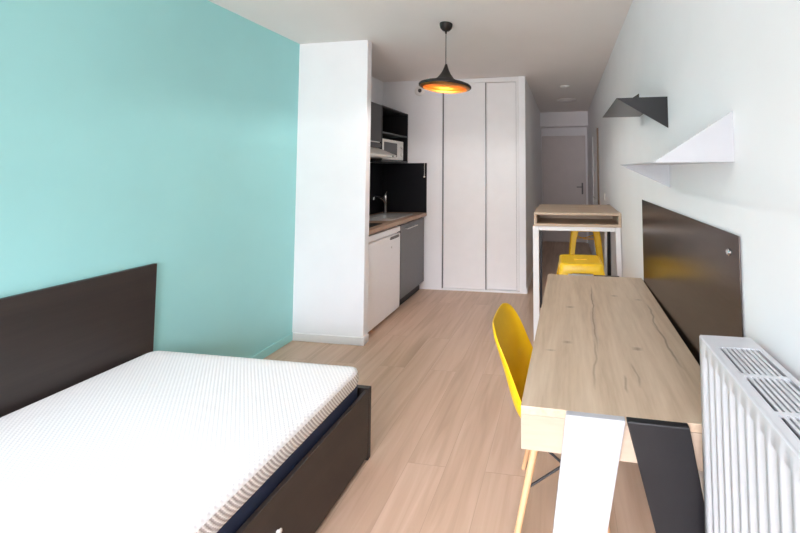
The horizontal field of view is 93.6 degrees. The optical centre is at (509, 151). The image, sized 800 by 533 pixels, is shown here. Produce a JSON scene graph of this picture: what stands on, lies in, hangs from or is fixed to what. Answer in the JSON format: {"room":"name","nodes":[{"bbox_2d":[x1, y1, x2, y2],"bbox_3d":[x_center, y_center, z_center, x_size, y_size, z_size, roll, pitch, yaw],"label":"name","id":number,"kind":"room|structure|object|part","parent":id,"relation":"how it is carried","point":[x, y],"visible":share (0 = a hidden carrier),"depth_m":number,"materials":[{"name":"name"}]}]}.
{"room":"studio apartment","nodes":[
{"label":"studio apartment","id":0,"kind":"room"},
{"bbox_2d":[0,0,299,357],"bbox_3d":[-2.264,0.190,0.566,0.150,2.500,5.063,-1,-3,9],"label":"wall","id":1,"kind":"structure","parent":0,"point":[134,133],"depth_m":2.03,"materials":[{"name":"teal paint"}]},
{"bbox_2d":[0,263,156,417],"bbox_3d":[-2.104,1.014,0.978,0.021,0.896,2.006,-1,-3,9],"label":"headboard","id":2,"kind":"object","parent":1,"relation":"attached to","point":[54,339],"visible":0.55,"depth_m":1.64,"materials":[{"name":"brown wood"}]},
{"bbox_2d":[250,332,292,358],"bbox_3d":[-2.179,1.405,0.492,0.012,0.065,5.063,-1,-3,9],"label":"baseboard","id":3,"kind":"structure","parent":1,"relation":"attached to","point":[277,345],"depth_m":2.79,"materials":[{"name":"teal paint"}]},
{"bbox_2d":[292,40,371,336],"bbox_3d":[-1.569,0.314,3.053,0.785,2.520,0.069,-1,-3,9],"label":"wall partition","id":4,"kind":"structure","parent":0,"point":[330,285],"depth_m":3.00,"materials":[{"name":"white paint"}]},
{"bbox_2d":[293,332,368,345],"bbox_3d":[-1.479,1.528,2.970,0.635,0.065,0.077,-1,-3,9],"label":"baseboard","id":5,"kind":"structure","parent":4,"relation":"attached to","point":[306,337],"depth_m":2.93,"materials":[{"name":"white wood"}]},
{"bbox_2d":[370,76,383,162],"bbox_3d":[-1.750,0.354,3.826,0.197,2.500,1.409,-1,-3,9],"label":"wall","id":6,"kind":"structure","parent":0,"point":[376,85],"depth_m":4.30,"materials":[{"name":"white paint"}]},
{"bbox_2d":[370,102,381,147],"bbox_3d":[-1.541,-0.280,3.453,0.341,0.446,0.660,-1,-3,9],"label":"upper cabinet","id":7,"kind":"object","parent":6,"relation":"attached to","point":[376,109],"visible":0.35,"depth_m":3.65,"materials":[{"name":"black laminate"}]},
{"bbox_2d":[370,147,395,157],"bbox_3d":[-1.452,-0.001,3.420,0.501,0.110,0.647,-1,-3,9],"label":"hood","id":8,"kind":"object","parent":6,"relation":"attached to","point":[374,152],"visible":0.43,"depth_m":3.48,"materials":[{"name":"metal"}]},
{"bbox_2d":[370,105,407,162],"bbox_3d":[-1.450,-0.177,4.093,0.329,0.591,0.636,-1,-3,9],"label":"open shelf unit","id":9,"kind":"object","parent":6,"relation":"attached to","point":[394,122],"visible":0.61,"depth_m":4.37,"materials":[{"name":"black laminate"}]},
{"bbox_2d":[382,138,402,160],"bbox_3d":[-1.437,-0.015,4.082,0.287,0.234,0.515,-1,-3,9],"label":"microwave","id":10,"kind":"object","parent":9,"relation":"in","point":[394,147],"visible":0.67,"depth_m":4.07,"materials":[{"name":"white plastic"}]},
{"bbox_3d":[-1.289,-0.010,4.260,0.011,0.222,0.116,-1,-3,9],"label":"control panel","id":11,"kind":"part","parent":10,"relation":"part of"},
{"bbox_2d":[369,163,426,214],"bbox_3d":[-1.376,0.400,3.718,0.573,0.592,1.307,-1,-3,9],"label":"backsplash","id":12,"kind":"structure","parent":6,"relation":"attached to","point":[405,184],"depth_m":4.35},
{"bbox_3d":[-1.656,0.403,3.756,0.008,0.592,1.299,-1,-3,9],"label":"panel","id":13,"kind":"part","parent":12,"relation":"part of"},
{"bbox_2d":[383,81,442,289],"bbox_3d":[-1.175,0.381,4.401,0.769,2.500,0.100,-1,-3,9],"label":"wall","id":14,"kind":"structure","parent":0,"point":[425,112],"depth_m":4.34,"materials":[{"name":"white paint"}]},
{"bbox_2d":[415,86,423,95],"bbox_3d":[-1.101,-0.744,4.381,0.124,0.124,0.028,-1,-3,9],"label":"air vent","id":15,"kind":"object","parent":14,"relation":"in","point":[419,91],"visible":0.89,"depth_m":4.38,"materials":[{"name":"white plastic"}]},
{"bbox_2d":[208,0,632,112],"bbox_3d":[-0.533,-1.026,2.582,3.005,0.120,9.740,-1,-3,9],"label":"ceiling","id":16,"kind":"structure","parent":0,"point":[553,44],"depth_m":2.90,"materials":[{"name":"paint"}]},
{"bbox_2d":[419,21,470,92],"bbox_3d":[-0.480,-0.711,2.690,0.386,0.498,0.386,-1,-3,9],"label":"pendant lamp","id":17,"kind":"object","parent":16,"relation":"hanging from","point":[444,83],"visible":1,"depth_m":2.66,"materials":[{"name":"black metal"},{"name":"gold leaf"}]},
{"bbox_3d":[-0.480,-0.570,2.683,0.382,0.170,0.382,-1,-3,9],"label":"lamp shade","id":18,"kind":"part","parent":17,"relation":"part of","materials":[{"name":"black metal"}]},
{"bbox_2d":[557,98,576,102],"bbox_3d":[0.901,-0.800,5.666,0.310,0.030,0.310,-1,-3,9],"label":"ceiling disc","id":19,"kind":"object","parent":16,"relation":"attached to","point":[564,100],"visible":1,"depth_m":5.60,"materials":[{"name":"paint"}]},
{"bbox_2d":[264,241,655,532],"bbox_3d":[-0.522,1.591,2.449,3.005,0.120,9.740,-1,-3,9],"label":"floor","id":20,"kind":"structure","parent":0,"point":[447,455],"depth_m":1.95,"materials":[{"name":"brown wood"}]},
{"bbox_2d":[236,385,370,532],"bbox_3d":[-1.455,1.285,0.875,1.283,0.338,2.013,-1,-3,9],"label":"frame","id":21,"kind":"object","parent":20,"relation":"on","point":[301,502],"visible":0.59,"depth_m":1.41,"materials":[{"name":"dark brown wood"}]},
{"bbox_2d":[0,351,358,532],"bbox_3d":[-1.462,1.136,0.901,1.213,0.266,1.925,-1,-3,9],"label":"mattress","id":22,"kind":"object","parent":21,"relation":"on","point":[155,441],"visible":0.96,"depth_m":1.28,"materials":[{"name":"white fabric"}]},
{"bbox_2d":[367,226,399,332],"bbox_3d":[-1.412,1.159,3.365,0.523,0.843,0.638,-1,-3,9],"label":"fridge","id":23,"kind":"object","parent":20,"relation":"on","point":[384,245],"visible":0.42,"depth_m":3.31,"materials":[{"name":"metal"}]},
{"bbox_2d":[397,217,423,305],"bbox_3d":[-1.306,1.183,3.995,0.566,0.858,0.616,-1,-3,9],"label":"base cabinet","id":24,"kind":"object","parent":20,"relation":"on","point":[411,232],"visible":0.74,"depth_m":3.92,"materials":[{"name":"grey laminate"}]},
{"bbox_2d":[369,212,426,234],"bbox_3d":[-1.374,0.716,3.701,0.575,0.038,1.305,-1,-3,9],"label":"countertop","id":25,"kind":"structure","parent":24,"relation":"on","point":[385,224],"depth_m":3.57,"materials":[{"name":"brown wood"}]},
{"bbox_2d":[369,223,381,227],"bbox_3d":[-1.420,0.668,3.291,0.400,0.014,0.285,-1,-3,9],"label":"cooktop","id":26,"kind":"object","parent":25,"relation":"in","point":[370,224],"visible":0.2,"depth_m":3.32,"materials":[{"name":"black glass"}]},
{"bbox_2d":[372,191,387,212],"bbox_3d":[-1.473,0.584,4.102,0.052,0.265,0.394,0,-3,-1],"label":"mixer tap","id":27,"kind":"object","parent":25,"relation":"on","point":[384,200],"visible":0.98,"depth_m":4.25,"materials":[{"name":"silver metal"}]},
{"bbox_3d":[-1.481,0.547,4.093,0.024,0.118,0.374,0,-3,1],"label":"spout","id":28,"kind":"part","parent":27,"relation":"part of","materials":[{"name":"silver metal"}]},
{"bbox_2d":[369,213,412,224],"bbox_3d":[-1.343,0.773,3.894,0.410,0.146,0.610,-1,-3,9],"label":"sink","id":29,"kind":"object","parent":25,"relation":"in","point":[382,216],"visible":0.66,"depth_m":4.10,"materials":[{"name":"metal"}]},
{"bbox_2d":[442,77,519,293],"bbox_3d":[-0.304,0.384,4.520,0.921,2.498,0.606,-1,-3,9],"label":"wardrobe","id":30,"kind":"object","parent":20,"relation":"on","point":[480,124],"visible":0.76,"depth_m":4.25,"materials":[{"name":"white paint"}]},
{"bbox_3d":[-0.537,0.388,4.275,0.529,2.419,0.018,-1,-3,9],"label":"sliding door","id":31,"kind":"part","parent":30,"relation":"part of","materials":[{"name":"white wood"}]},
{"bbox_3d":[-0.109,0.385,4.242,0.378,2.419,0.018,-1,-3,9],"label":"sliding door","id":32,"kind":"part","parent":30,"relation":"part of","materials":[{"name":"white wood"}]},
{"bbox_3d":[0.097,0.377,4.193,0.030,2.415,0.074,-1,-3,9],"label":"frame","id":33,"kind":"part","parent":30,"relation":"part of","materials":[{"name":"white wood"}]},
{"bbox_2d":[492,303,609,532],"bbox_3d":[0.203,1.079,1.469,0.531,0.802,0.470,-1,-3,9],"label":"shell chair","id":34,"kind":"object","parent":20,"relation":"on","point":[514,346],"visible":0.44,"depth_m":1.52,"materials":[{"name":"yellow plastic"}]},
{"bbox_3d":[0.104,1.294,1.651,0.031,0.394,0.159,2,-3,-31],"label":"leg","id":35,"kind":"part","parent":34,"relation":"part of","materials":[{"name":"brown wood"}]},
{"bbox_3d":[0.049,1.276,1.309,0.159,0.394,0.030,2,-4,-37],"label":"leg","id":36,"kind":"part","parent":34,"relation":"part of","materials":[{"name":"brown wood"}]},
{"bbox_2d":[533,204,621,339],"bbox_3d":[0.603,1.043,3.295,0.716,1.051,0.752,-1,-3,9],"label":"bar table","id":37,"kind":"object","parent":20,"relation":"on","point":[606,219],"visible":0.88,"depth_m":2.99,"materials":[{"name":"brown wood"}]},
{"bbox_3d":[0.267,0.578,3.358,0.022,0.072,0.730,-1,-3,9],"label":"panel","id":38,"kind":"part","parent":37,"relation":"part of","materials":[{"name":"brown wood"}]},
{"bbox_3d":[0.221,1.086,2.987,0.049,0.936,0.034,-1,-3,9],"label":"leg","id":39,"kind":"part","parent":37,"relation":"part of","materials":[{"name":"white metal"}]},
{"bbox_3d":[0.323,1.065,3.706,0.034,1.051,0.022,-1,-3,9],"label":"leg","id":40,"kind":"part","parent":37,"relation":"part of","materials":[{"name":"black metal"}]},
{"bbox_3d":[0.603,0.574,3.300,0.660,0.072,0.015,-1,-3,9],"label":"panel","id":41,"kind":"part","parent":37,"relation":"part of","materials":[{"name":"brown wood"}]},
{"bbox_3d":[0.546,0.632,2.961,0.612,0.034,0.026,-1,-3,9],"label":"rail","id":42,"kind":"part","parent":37,"relation":"part of","materials":[{"name":"white metal"}]},
{"bbox_3d":[0.952,1.114,3.586,0.043,0.936,0.021,-1,-3,9],"label":"leg","id":43,"kind":"part","parent":37,"relation":"part of","materials":[{"name":"white metal"}]},
{"bbox_3d":[0.991,1.057,3.606,0.041,1.051,0.022,-1,-3,9],"label":"leg","id":44,"kind":"part","parent":37,"relation":"part of","materials":[{"name":"black metal"}]},
{"bbox_3d":[0.941,0.570,3.257,0.022,0.072,0.730,-1,-3,9],"label":"panel","id":45,"kind":"part","parent":37,"relation":"part of","materials":[{"name":"brown wood"}]},
{"bbox_3d":[0.879,1.079,2.889,0.049,0.936,0.034,-1,-3,9],"label":"leg","id":46,"kind":"part","parent":37,"relation":"part of","materials":[{"name":"white metal"}]},
{"bbox_2d":[557,254,604,275],"bbox_3d":[0.525,1.165,2.652,0.454,0.742,0.454,-1,-3,7],"label":"bar stool","id":47,"kind":"object","parent":20,"relation":"on","point":[568,263],"visible":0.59,"depth_m":2.54,"materials":[{"name":"yellow metal"}]},
{"bbox_3d":[0.335,1.180,2.505,0.147,0.675,0.106,2,-4,-38],"label":"leg","id":48,"kind":"part","parent":47,"relation":"part of","materials":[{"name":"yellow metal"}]},
{"bbox_2d":[569,231,603,273],"bbox_3d":[0.916,1.250,4.356,0.454,0.742,0.454,-1,-3,9],"label":"bar stool","id":49,"kind":"object","parent":20,"relation":"on","point":[573,235],"visible":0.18,"depth_m":4.20,"materials":[{"name":"yellow metal"}]},
{"bbox_3d":[0.723,1.265,4.212,0.147,0.675,0.106,2,-4,-36],"label":"leg","id":50,"kind":"part","parent":49,"relation":"part of","materials":[{"name":"yellow metal"}]},
{"bbox_3d":[1.109,1.278,4.497,0.147,0.675,0.106,2,-4,-36],"label":"leg","id":51,"kind":"part","parent":49,"relation":"part of","materials":[{"name":"yellow metal"}]},
{"bbox_3d":[1.045,1.262,4.180,0.144,0.675,0.144,-1,-3,9],"label":"leg","id":52,"kind":"part","parent":49,"relation":"part of","materials":[{"name":"yellow metal"}]},
{"bbox_2d":[521,274,704,532],"bbox_3d":[0.408,1.099,1.540,0.552,0.761,1.304,-1,-3,9],"label":"desk","id":53,"kind":"object","parent":20,"relation":"on","point":[610,380],"visible":0.81,"depth_m":0.99,"materials":[{"name":"brown wood"}]},
{"bbox_3d":[0.178,1.069,0.929,0.244,0.761,0.020,-1,-3,9],"label":"leg","id":54,"kind":"part","parent":53,"relation":"part of","materials":[{"name":"white metal"}]},
{"bbox_3d":[0.438,1.066,0.886,0.275,0.761,0.020,-1,-3,9],"label":"leg","id":55,"kind":"part","parent":53,"relation":"part of","materials":[{"name":"black metal"}]},
{"bbox_2d":[518,76,541,293],"bbox_3d":[0.369,0.437,5.639,0.077,2.520,3.009,-1,-3,9],"label":"wall","id":56,"kind":"structure","parent":0,"point":[530,167],"depth_m":4.38,"materials":[{"name":"white paint"}]},
{"bbox_2d":[526,238,542,293],"bbox_3d":[0.417,1.652,5.565,0.012,0.065,2.999,-1,-3,9],"label":"baseboard","id":57,"kind":"structure","parent":56,"relation":"attached to","point":[531,275],"depth_m":4.46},
{"bbox_2d":[541,127,588,242],"bbox_3d":[1.114,0.508,7.087,1.120,2.500,0.100,-1,-3,9],"label":"wall","id":58,"kind":"structure","parent":0,"point":[582,131],"depth_m":7.06,"materials":[{"name":"white paint"}]},
{"bbox_2d":[540,111,587,127],"bbox_3d":[1.052,-0.612,7.011,0.893,0.270,0.380,-1,-3,9],"label":"beam","id":59,"kind":"structure","parent":58,"relation":"attached to","point":[547,119],"depth_m":6.83,"materials":[{"name":"white paint"}]},
{"bbox_2d":[542,136,586,242],"bbox_3d":[1.058,0.721,7.034,0.840,2.070,0.121,-1,-3,9],"label":"door","id":60,"kind":"structure","parent":58,"relation":"in","point":[563,157],"depth_m":7.06,"materials":[{"name":"paint"}]},
{"bbox_2d":[587,0,799,498],"bbox_3d":[0.884,0.266,2.304,0.150,2.500,9.440,-1,-3,9],"label":"wall","id":61,"kind":"structure","parent":0,"point":[711,59],"depth_m":1.02,"materials":[{"name":"white paint"}]},
{"bbox_2d":[592,128,599,254],"bbox_3d":[1.201,0.680,5.116,0.067,1.955,0.830,-1,-3,9],"label":"door","id":62,"kind":"structure","parent":61,"relation":"in","point":[595,142],"depth_m":5.10,"materials":[{"name":"metal"}]},
{"bbox_2d":[603,94,667,127],"bbox_3d":[0.631,-0.228,1.896,0.218,0.278,0.596,-1,-3,9],"label":"shelf","id":63,"kind":"object","parent":61,"relation":"attached to","point":[656,108],"visible":1,"depth_m":1.60,"materials":[{"name":"black metal"}]},
{"bbox_3d":[0.631,-0.227,1.896,0.218,0.003,0.590,-1,-3,9],"label":"shelf plate","id":64,"kind":"part","parent":63,"relation":"part of","materials":[{"name":"black metal"}]},
{"bbox_2d":[621,111,734,186],"bbox_3d":[0.548,0.022,1.285,0.208,0.236,0.606,-1,-3,9],"label":"shelf","id":65,"kind":"object","parent":61,"relation":"attached to","point":[715,143],"visible":1,"depth_m":0.98,"materials":[{"name":"white metal"}]},
{"bbox_3d":[0.548,0.042,1.284,0.208,0.003,0.600,-1,-3,9],"label":"shelf plate","id":66,"kind":"part","parent":65,"relation":"part of","materials":[{"name":"white metal"}]},
{"bbox_2d":[642,200,742,364],"bbox_3d":[0.686,0.523,1.511,0.009,0.547,1.184,-1,-3,9],"label":"wall panel","id":67,"kind":"object","parent":61,"relation":"attached to","point":[692,267],"visible":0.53,"depth_m":1.28,"materials":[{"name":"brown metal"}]},
{"bbox_2d":[699,335,799,532],"bbox_3d":[0.449,0.857,0.313,0.134,0.880,1.077,-1,-3,9],"label":"radiator","id":68,"kind":"object","parent":61,"relation":"attached to","point":[751,417],"visible":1,"depth_m":0.68,"materials":[{"name":"metal"}]},
{"bbox_2d":[702,335,799,452],"bbox_3d":[0.440,0.420,0.336,0.112,0.004,1.073,-1,-3,9],"label":"grille","id":69,"kind":"object","parent":68,"relation":"attached to","point":[771,419],"depth_m":0.68,"materials":[{"name":"metal"}]},
{"bbox_3d":[0.489,0.866,0.301,0.010,0.840,1.047,-1,-3,9],"label":"panel","id":70,"kind":"part","parent":68,"relation":"part of","materials":[{"name":"metal"}]}
]}

